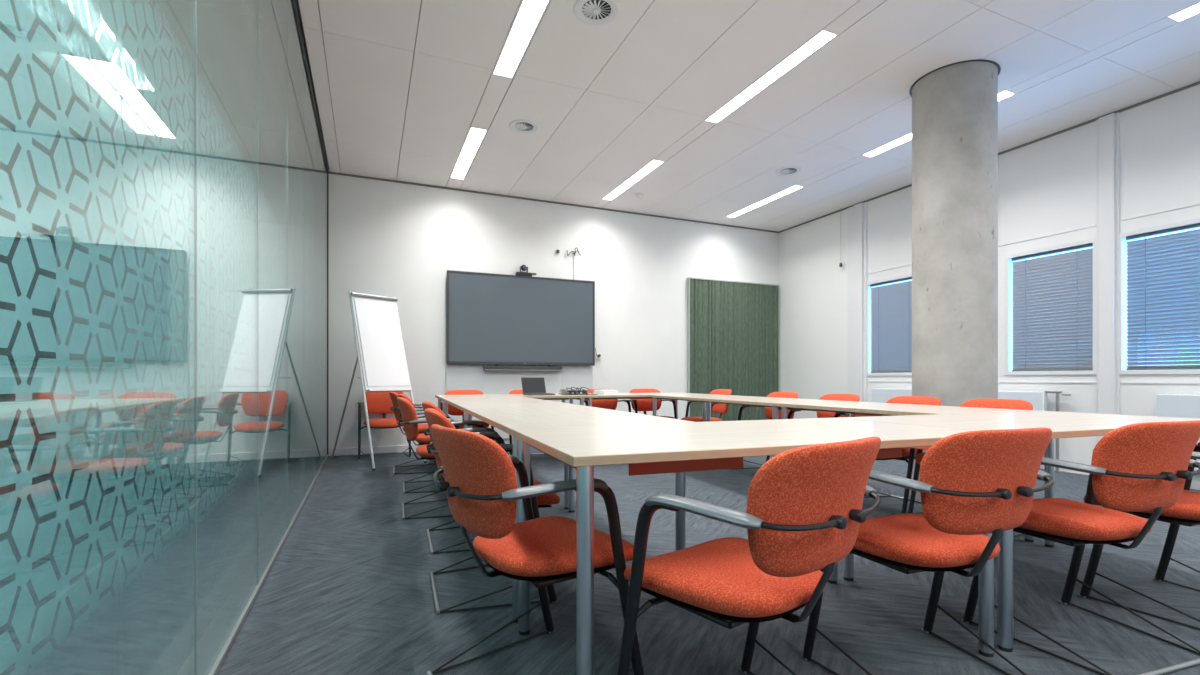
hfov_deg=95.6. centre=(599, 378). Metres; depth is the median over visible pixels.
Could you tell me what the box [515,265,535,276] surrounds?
video camera
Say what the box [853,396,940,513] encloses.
armchair
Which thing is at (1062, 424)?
conference table
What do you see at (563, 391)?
coiled cable
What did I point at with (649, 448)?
conference table
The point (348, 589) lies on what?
floor
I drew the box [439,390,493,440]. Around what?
armchair
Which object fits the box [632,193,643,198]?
smoke detector
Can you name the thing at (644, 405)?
armchair
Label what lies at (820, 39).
recessed light
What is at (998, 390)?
grille
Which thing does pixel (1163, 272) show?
blind
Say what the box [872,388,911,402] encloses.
radiator
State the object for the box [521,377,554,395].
laptop
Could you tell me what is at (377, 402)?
armchair
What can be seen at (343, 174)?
trim
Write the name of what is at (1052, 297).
blind
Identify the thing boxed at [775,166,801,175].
ceiling vent
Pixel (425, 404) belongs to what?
armchair
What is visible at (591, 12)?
ceiling vent
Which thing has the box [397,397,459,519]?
armchair
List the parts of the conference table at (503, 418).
leg, leg, leg, leg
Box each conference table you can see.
[435,394,586,408]
[440,396,569,508]
[461,404,692,622]
[509,418,993,674]
[569,392,705,421]
[649,394,856,456]
[775,402,1036,541]
[837,411,1199,651]
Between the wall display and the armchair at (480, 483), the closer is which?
the armchair at (480, 483)
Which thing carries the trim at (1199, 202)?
attached to the wall at (1046, 186)
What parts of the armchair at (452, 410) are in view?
backrest, seat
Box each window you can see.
[867,273,911,375]
[1004,238,1095,374]
[1119,218,1199,373]
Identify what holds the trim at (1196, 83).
attached to the wall at (1046, 186)
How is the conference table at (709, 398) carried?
on the floor
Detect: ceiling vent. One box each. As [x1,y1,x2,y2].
[509,120,538,133]
[573,0,619,24]
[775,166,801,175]
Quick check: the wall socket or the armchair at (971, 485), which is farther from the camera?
the wall socket
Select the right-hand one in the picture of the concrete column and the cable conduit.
the concrete column
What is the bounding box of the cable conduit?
[556,247,580,279]
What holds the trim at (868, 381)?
attached to the wall at (1046, 186)
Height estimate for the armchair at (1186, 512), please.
0.790 m
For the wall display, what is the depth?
7.26 m
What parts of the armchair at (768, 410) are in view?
leg, backrest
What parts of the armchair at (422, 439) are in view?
backrest, seat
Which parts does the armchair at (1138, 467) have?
leg, seat frame, armrest, leg, seat, rod, backrest, armrest, rod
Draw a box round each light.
[450,127,487,179]
[492,0,550,77]
[602,160,663,199]
[705,30,837,122]
[726,185,802,217]
[862,132,911,156]
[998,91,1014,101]
[1169,2,1199,21]
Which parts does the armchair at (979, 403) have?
leg, seat, backrest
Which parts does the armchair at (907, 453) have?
seat, seat frame, leg, backrest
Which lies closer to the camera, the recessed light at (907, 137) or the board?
the recessed light at (907, 137)
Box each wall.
[0,0,328,674]
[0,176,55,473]
[56,169,778,468]
[779,84,1199,489]
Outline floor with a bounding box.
[0,446,1199,674]
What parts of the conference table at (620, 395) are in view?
leg, leg, leg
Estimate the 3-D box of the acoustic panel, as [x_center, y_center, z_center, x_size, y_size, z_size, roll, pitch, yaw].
[2.166,-0.363,8.725,1.748,2.386,0.065,0,0,-23]
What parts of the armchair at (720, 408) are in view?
leg, seat, backrest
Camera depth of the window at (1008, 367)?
5.76 m
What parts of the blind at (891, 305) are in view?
ladder cord, rail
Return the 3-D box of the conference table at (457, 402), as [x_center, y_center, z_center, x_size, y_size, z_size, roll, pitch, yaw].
[-0.859,0.552,4.550,0.788,0.740,1.838,0,0,-20]
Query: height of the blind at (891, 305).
1.210 m
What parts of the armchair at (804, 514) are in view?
leg, seat frame, armrest, seat, leg, rod, backrest, armrest, rod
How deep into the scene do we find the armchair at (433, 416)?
2.23 m
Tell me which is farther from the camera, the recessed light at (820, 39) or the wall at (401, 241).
the wall at (401, 241)
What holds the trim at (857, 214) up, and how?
attached to the wall at (1046, 186)
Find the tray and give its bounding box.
[366,388,411,391]
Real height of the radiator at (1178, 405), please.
0.797 m
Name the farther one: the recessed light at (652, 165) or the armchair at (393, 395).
the recessed light at (652, 165)
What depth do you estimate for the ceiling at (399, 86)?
4.58 m
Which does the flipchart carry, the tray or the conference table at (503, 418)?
the tray
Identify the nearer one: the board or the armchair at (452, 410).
the armchair at (452, 410)
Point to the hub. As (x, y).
(579, 391)
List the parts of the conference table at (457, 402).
leg, leg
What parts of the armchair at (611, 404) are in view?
backrest, leg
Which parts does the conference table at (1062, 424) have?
leg, modesty panel, leg, leg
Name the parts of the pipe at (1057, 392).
handle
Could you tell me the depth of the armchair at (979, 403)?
3.51 m
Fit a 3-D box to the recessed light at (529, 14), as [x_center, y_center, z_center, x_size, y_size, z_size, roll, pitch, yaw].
[-0.505,-2.469,3.747,0.176,0.024,1.450,0,0,-23]
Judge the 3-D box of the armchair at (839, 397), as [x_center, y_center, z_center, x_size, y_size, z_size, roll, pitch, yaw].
[1.872,0.527,4.623,0.577,0.790,0.595,0,0,-20]
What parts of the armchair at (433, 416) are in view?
backrest, armrest, leg, armrest, leg, seat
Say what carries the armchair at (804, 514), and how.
on the floor
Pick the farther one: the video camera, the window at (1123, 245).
the video camera
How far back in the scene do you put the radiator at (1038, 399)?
5.56 m
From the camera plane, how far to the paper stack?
6.01 m
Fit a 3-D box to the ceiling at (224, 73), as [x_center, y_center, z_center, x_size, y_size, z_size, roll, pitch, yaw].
[-2.493,-2.132,1.443,2.345,0.709,10.210,0,0,-23]
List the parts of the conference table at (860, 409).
leg, modesty panel, leg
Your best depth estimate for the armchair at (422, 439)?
4.47 m
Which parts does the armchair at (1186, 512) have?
leg, seat, seat frame, leg, armrest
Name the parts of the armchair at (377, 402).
leg, seat, backrest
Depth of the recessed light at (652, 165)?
6.74 m
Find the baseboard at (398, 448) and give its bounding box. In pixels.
[331,440,512,455]
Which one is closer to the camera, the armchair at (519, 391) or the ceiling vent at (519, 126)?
the ceiling vent at (519, 126)
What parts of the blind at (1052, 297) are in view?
ladder cord, rail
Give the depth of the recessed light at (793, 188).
7.53 m
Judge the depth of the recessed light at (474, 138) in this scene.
5.91 m
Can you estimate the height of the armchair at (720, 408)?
0.790 m
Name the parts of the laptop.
lid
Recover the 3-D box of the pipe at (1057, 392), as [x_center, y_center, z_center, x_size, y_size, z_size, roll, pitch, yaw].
[4.523,0.226,5.364,0.028,0.198,0.211,0,0,-23]
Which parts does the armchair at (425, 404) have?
backrest, armrest, leg, armrest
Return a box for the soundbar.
[483,365,561,370]
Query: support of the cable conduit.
attached to the wall at (401, 241)
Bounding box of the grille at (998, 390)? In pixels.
[998,390,1044,391]
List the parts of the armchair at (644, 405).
leg, backrest, leg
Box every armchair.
[357,391,410,460]
[389,392,435,474]
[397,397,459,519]
[398,394,448,493]
[422,401,499,553]
[424,408,559,613]
[426,424,643,674]
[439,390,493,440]
[508,389,546,455]
[584,389,630,411]
[617,437,880,674]
[630,389,676,418]
[681,389,731,421]
[729,392,797,469]
[788,393,859,418]
[801,427,1053,674]
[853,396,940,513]
[908,399,1032,536]
[962,420,1199,674]
[1078,442,1199,629]
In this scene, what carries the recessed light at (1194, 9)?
in the ceiling at (399, 86)
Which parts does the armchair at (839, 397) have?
leg, armrest, backrest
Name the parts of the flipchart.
leg, leg, leg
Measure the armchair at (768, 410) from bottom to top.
0.790 m
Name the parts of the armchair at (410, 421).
backrest, seat, armrest, armrest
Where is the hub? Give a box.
[562,387,597,394]
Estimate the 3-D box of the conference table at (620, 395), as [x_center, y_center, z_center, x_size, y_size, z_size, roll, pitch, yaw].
[0.437,0.552,6.433,1.508,0.740,0.788,0,0,-20]
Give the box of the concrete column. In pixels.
[909,59,1000,480]
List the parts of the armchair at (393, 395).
backrest, seat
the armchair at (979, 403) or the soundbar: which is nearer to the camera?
the armchair at (979, 403)
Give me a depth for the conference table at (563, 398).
5.81 m
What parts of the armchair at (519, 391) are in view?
leg, backrest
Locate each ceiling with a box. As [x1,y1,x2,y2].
[0,0,256,220]
[297,0,1199,231]
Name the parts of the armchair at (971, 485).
leg, seat frame, armrest, seat, leg, rod, backrest, rod, armrest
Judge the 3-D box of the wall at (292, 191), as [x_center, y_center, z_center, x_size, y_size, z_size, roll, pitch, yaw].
[-1.350,-0.782,1.930,0.105,3.408,9.810,0,0,-23]
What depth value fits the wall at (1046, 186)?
5.58 m
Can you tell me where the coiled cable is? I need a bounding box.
[559,389,568,394]
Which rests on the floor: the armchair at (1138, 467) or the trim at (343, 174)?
the armchair at (1138, 467)
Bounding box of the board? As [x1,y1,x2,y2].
[446,365,592,438]
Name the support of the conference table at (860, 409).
on the floor
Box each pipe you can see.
[1045,391,1070,411]
[1056,438,1058,459]
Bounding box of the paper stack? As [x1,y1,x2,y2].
[593,390,617,394]
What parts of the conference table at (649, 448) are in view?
leg, leg, modesty panel, leg, leg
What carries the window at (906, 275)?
in the wall at (1046, 186)
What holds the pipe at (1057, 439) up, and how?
attached to the wall at (1046, 186)
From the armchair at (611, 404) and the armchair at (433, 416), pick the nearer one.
the armchair at (433, 416)
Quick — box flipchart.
[332,291,426,470]
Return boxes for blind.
[870,277,911,372]
[1011,243,1092,370]
[1126,223,1199,369]
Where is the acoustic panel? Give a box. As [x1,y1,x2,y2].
[687,277,778,420]
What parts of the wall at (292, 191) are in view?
glass pane, glass pane, glass pane, glass pane, glass pane, glass pane, post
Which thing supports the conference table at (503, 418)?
on the floor
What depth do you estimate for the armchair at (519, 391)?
6.47 m
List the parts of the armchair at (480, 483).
rod, backrest, rod, armrest, leg, seat, armrest, seat frame, leg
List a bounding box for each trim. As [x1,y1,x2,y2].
[328,171,778,232]
[779,81,1199,232]
[847,202,866,401]
[868,202,1199,273]
[868,381,1199,383]
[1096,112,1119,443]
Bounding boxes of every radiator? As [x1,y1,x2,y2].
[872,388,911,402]
[998,390,1046,410]
[1156,393,1199,470]
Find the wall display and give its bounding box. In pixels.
[447,270,594,365]
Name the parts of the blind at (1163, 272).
ladder cord, rail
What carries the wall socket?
attached to the wall at (401, 241)
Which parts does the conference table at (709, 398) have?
leg, leg, leg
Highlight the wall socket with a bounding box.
[595,348,600,359]
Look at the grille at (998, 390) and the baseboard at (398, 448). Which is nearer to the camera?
the grille at (998, 390)
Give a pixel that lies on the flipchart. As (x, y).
(381, 357)

